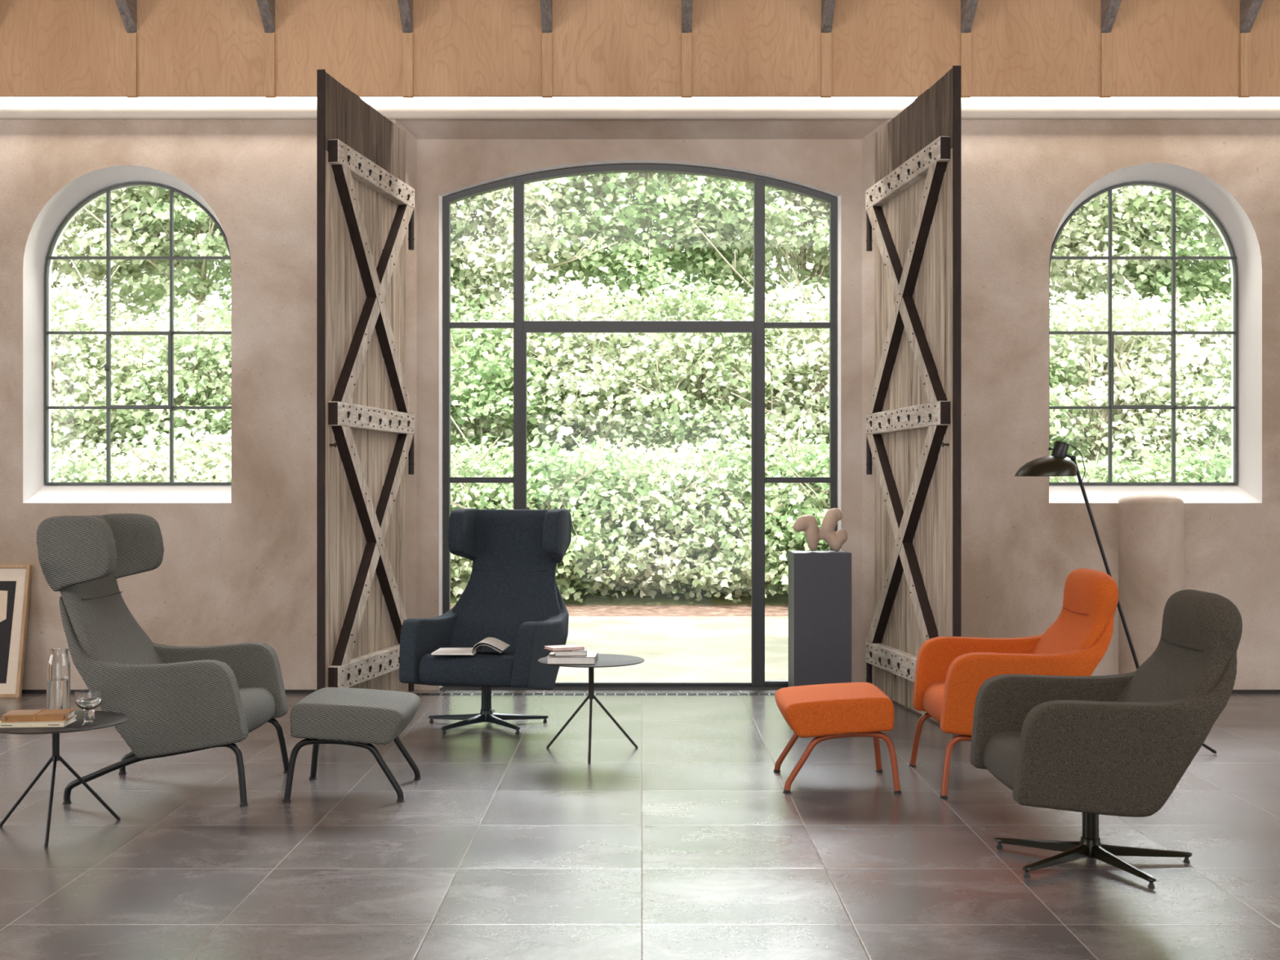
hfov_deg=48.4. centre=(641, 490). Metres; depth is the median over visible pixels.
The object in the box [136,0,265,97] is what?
wood panel
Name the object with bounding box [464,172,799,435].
tree
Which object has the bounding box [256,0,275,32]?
beam
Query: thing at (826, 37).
trim
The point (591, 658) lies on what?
book
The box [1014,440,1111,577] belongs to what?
floor lamp
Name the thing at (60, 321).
bush
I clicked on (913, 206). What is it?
door
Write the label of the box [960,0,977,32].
beam
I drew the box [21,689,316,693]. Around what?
baseboard
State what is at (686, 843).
floor
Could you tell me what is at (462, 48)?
wood panel
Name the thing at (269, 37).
trim
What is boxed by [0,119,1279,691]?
wall
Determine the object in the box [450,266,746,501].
bush
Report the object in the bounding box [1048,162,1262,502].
window
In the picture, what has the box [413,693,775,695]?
drain grating
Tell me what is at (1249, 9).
beam
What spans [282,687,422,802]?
ottoman
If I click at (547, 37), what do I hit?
trim
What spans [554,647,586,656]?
book
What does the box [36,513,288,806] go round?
chair
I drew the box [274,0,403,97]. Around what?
wood panel
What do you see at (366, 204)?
door
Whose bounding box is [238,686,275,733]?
seat cushion
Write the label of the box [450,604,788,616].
ground
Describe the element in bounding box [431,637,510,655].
magazine
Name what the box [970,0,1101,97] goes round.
panel
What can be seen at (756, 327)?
door
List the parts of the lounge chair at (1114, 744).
leg, armrest, leg, leg, armrest, leg, backrest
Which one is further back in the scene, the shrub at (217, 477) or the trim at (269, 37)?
the shrub at (217, 477)
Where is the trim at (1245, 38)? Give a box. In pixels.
[1238,32,1251,97]
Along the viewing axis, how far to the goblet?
5.13 m
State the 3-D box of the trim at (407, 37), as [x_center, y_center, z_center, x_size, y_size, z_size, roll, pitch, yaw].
[-1.384,-2.514,8.422,0.062,0.375,0.036,0,0,0]
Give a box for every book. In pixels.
[0,715,76,728]
[544,644,584,651]
[546,652,597,664]
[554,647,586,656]
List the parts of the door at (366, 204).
rail, board panel, rail, rail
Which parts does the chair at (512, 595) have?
armrest, leg, leg, leg, backrest, leg, armrest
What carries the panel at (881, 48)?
attached to the ceiling
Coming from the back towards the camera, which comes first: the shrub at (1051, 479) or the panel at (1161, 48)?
the shrub at (1051, 479)
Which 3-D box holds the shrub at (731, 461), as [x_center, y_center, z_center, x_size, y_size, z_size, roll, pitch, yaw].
[1.029,0.355,16.387,3.237,2.118,2.742,0,0,-27]
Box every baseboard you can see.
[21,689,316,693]
[1231,689,1279,693]
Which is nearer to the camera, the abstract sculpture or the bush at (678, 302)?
the abstract sculpture
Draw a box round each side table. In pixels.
[0,710,128,847]
[537,653,644,763]
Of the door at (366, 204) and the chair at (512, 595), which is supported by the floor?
the chair at (512, 595)
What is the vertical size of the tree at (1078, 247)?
6.525 m
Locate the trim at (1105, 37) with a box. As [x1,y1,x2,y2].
[1099,32,1111,97]
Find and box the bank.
[58,315,1228,604]
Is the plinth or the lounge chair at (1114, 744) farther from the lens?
the plinth
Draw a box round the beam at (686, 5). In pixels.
[681,0,693,32]
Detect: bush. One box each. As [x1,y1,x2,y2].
[50,250,217,479]
[50,294,231,482]
[160,284,488,463]
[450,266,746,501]
[450,282,611,473]
[560,272,829,472]
[673,267,829,493]
[817,321,1124,462]
[1049,285,1231,482]
[1053,287,1231,465]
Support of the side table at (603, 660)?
on the floor
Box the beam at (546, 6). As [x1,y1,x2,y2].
[539,0,552,32]
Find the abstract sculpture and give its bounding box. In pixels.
[793,507,847,551]
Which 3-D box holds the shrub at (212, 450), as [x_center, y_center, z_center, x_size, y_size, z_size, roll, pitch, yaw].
[-5.193,0.202,16.661,3.191,2.222,3.136,0,0,-39]
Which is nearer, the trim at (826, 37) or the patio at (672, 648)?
the trim at (826, 37)
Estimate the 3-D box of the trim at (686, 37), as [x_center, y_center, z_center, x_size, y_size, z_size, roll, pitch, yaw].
[0.265,-2.514,8.422,0.062,0.375,0.036,0,0,0]
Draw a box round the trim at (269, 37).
[264,32,275,97]
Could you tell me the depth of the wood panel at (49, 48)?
8.42 m
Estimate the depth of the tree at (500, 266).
19.28 m
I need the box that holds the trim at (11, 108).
[0,97,1279,119]
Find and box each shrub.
[50,444,164,482]
[80,408,231,482]
[197,467,466,561]
[450,415,582,600]
[450,422,710,602]
[526,435,773,599]
[608,428,829,603]
[675,420,829,594]
[826,457,1084,501]
[1049,448,1216,482]
[1087,434,1231,482]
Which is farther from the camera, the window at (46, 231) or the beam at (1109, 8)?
the window at (46, 231)
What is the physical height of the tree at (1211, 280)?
5.789 m
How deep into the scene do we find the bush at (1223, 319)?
17.78 m
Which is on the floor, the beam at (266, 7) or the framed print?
the framed print
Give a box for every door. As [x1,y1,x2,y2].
[316,69,414,692]
[439,160,840,689]
[865,65,960,723]
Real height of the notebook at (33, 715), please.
0.028 m
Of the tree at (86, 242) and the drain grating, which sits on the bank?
the tree at (86, 242)
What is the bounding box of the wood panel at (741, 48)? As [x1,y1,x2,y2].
[691,0,821,97]
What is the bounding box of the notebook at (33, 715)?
[1,708,75,722]
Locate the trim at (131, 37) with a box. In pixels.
[125,32,137,97]
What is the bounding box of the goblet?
[75,688,102,721]
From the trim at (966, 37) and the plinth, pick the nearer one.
the plinth
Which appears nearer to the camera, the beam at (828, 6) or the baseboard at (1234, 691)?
the beam at (828, 6)
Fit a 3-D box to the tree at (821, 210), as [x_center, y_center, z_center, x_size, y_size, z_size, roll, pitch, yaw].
[4.074,-3.840,19.871,5.177,6.653,3.805,0,0,3]
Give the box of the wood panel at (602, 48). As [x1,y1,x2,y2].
[551,0,681,97]
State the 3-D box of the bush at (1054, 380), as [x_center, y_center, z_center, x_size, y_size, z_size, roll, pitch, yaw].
[4.015,-0.798,18.037,3.978,3.133,3.213,0,0,3]
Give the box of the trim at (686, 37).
[681,32,692,97]
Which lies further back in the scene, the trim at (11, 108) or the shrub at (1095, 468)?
the shrub at (1095, 468)
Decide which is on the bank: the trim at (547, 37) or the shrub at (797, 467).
the shrub at (797, 467)
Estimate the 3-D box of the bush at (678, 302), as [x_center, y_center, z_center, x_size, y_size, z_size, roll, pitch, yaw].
[0.836,-1.074,18.172,3.911,3.371,3.193,0,0,17]
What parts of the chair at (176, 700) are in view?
backrest, armrest, leg frame, leg frame, armrest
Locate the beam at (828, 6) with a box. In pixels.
[821,0,835,32]
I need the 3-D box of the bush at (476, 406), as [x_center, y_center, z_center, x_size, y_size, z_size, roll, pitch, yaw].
[-2.212,-1.050,18.321,3.948,3.275,3.455,0,0,-30]
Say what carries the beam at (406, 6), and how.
attached to the ceiling
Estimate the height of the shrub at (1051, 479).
2.052 m
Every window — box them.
[22,164,231,502]
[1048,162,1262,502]
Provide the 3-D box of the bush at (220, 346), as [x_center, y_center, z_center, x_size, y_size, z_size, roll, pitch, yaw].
[-3.847,-1.035,18.027,3.579,3.665,3.592,0,0,-42]
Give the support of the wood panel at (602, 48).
attached to the ceiling
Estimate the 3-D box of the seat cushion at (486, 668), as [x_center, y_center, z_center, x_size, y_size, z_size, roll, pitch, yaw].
[-0.834,0.933,7.430,0.524,0.193,0.499,0,0,16]
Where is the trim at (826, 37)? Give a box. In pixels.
[820,32,831,97]
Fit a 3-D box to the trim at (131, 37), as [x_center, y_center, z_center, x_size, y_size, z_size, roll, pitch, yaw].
[-3.017,-2.514,8.422,0.062,0.375,0.036,0,0,0]
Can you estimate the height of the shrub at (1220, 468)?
1.984 m
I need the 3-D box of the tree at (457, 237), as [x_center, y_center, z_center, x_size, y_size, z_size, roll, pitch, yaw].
[-3.977,-3.675,20.238,5.258,5.935,3.914,0,0,0]
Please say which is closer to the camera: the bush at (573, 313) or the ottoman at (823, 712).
the ottoman at (823, 712)
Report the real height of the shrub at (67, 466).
1.939 m
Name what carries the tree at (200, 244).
on the bank
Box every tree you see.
[50,186,217,384]
[53,186,231,426]
[185,186,542,333]
[450,172,673,434]
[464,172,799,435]
[606,172,829,347]
[764,188,1117,297]
[1049,185,1222,428]
[1062,185,1231,364]
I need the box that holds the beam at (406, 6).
[397,0,413,32]
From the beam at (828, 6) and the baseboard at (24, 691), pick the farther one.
the baseboard at (24, 691)
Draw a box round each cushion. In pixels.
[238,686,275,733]
[289,687,420,744]
[417,649,515,688]
[774,682,894,737]
[922,680,945,723]
[982,731,1021,791]
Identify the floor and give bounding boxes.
[0,689,1279,959]
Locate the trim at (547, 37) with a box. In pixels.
[542,32,552,97]
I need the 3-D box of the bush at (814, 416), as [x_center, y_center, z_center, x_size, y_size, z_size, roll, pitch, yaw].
[2.335,-1.021,18.147,3.986,3.470,3.160,0,0,-7]
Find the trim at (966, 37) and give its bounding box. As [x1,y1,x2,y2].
[960,32,971,97]
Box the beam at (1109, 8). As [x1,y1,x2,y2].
[1101,0,1121,32]
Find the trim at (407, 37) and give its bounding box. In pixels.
[402,32,413,97]
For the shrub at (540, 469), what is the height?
2.176 m
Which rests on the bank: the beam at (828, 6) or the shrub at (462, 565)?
the shrub at (462, 565)
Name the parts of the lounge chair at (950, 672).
leg frame, leg frame, armrest, armrest, backrest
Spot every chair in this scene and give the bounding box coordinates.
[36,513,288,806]
[399,508,571,733]
[908,568,1118,799]
[969,589,1242,888]
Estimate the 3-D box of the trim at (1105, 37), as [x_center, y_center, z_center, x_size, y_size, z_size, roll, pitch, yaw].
[2.745,-2.514,8.422,0.062,0.375,0.036,0,0,0]
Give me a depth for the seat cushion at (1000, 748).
4.76 m
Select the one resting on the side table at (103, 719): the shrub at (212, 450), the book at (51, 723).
the book at (51, 723)
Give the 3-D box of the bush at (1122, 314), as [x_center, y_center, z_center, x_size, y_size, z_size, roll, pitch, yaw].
[5.874,-0.836,17.900,3.942,3.400,3.146,0,0,12]
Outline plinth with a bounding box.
[788,550,851,686]
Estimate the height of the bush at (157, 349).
3.187 m
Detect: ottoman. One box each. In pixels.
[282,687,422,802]
[773,682,902,793]
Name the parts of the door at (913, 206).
rail, rail, rail, board panel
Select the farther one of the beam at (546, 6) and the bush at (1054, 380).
the bush at (1054, 380)
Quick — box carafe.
[46,648,70,709]
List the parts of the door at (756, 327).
rail, rail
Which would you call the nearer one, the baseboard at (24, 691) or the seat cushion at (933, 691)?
the seat cushion at (933, 691)
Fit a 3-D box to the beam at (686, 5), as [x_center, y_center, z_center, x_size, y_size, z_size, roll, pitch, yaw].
[0.265,-4.940,5.365,0.060,4.478,6.130,0,0,0]
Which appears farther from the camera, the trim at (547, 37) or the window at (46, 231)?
the window at (46, 231)
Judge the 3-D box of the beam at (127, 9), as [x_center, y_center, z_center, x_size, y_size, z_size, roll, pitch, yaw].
[-3.017,-4.940,5.365,0.060,4.478,6.130,0,0,0]
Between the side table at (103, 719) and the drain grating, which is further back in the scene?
the drain grating
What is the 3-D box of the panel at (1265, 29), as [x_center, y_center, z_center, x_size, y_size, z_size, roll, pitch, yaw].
[3.966,-2.924,8.429,0.768,1.183,0.018,0,0,0]
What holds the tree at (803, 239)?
on the bank
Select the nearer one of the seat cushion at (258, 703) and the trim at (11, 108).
the seat cushion at (258, 703)
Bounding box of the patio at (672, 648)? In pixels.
[555,616,788,681]
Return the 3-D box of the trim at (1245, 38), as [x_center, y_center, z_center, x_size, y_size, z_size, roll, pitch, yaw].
[3.566,-2.514,8.422,0.062,0.375,0.036,0,0,0]
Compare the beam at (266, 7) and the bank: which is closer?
the beam at (266, 7)
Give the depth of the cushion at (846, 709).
5.79 m
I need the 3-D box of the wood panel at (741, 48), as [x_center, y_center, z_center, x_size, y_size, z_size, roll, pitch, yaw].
[0.671,-2.924,8.429,0.779,1.183,0.018,0,0,0]
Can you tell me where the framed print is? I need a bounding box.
[0,564,31,697]
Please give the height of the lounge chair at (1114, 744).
0.900 m
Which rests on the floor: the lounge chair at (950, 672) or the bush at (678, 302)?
the lounge chair at (950, 672)
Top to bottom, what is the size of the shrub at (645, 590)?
1.981 m
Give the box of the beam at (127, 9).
[115,0,137,32]
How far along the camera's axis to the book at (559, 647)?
6.60 m
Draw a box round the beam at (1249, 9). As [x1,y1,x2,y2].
[1240,0,1263,33]
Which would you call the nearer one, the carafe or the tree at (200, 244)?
the carafe

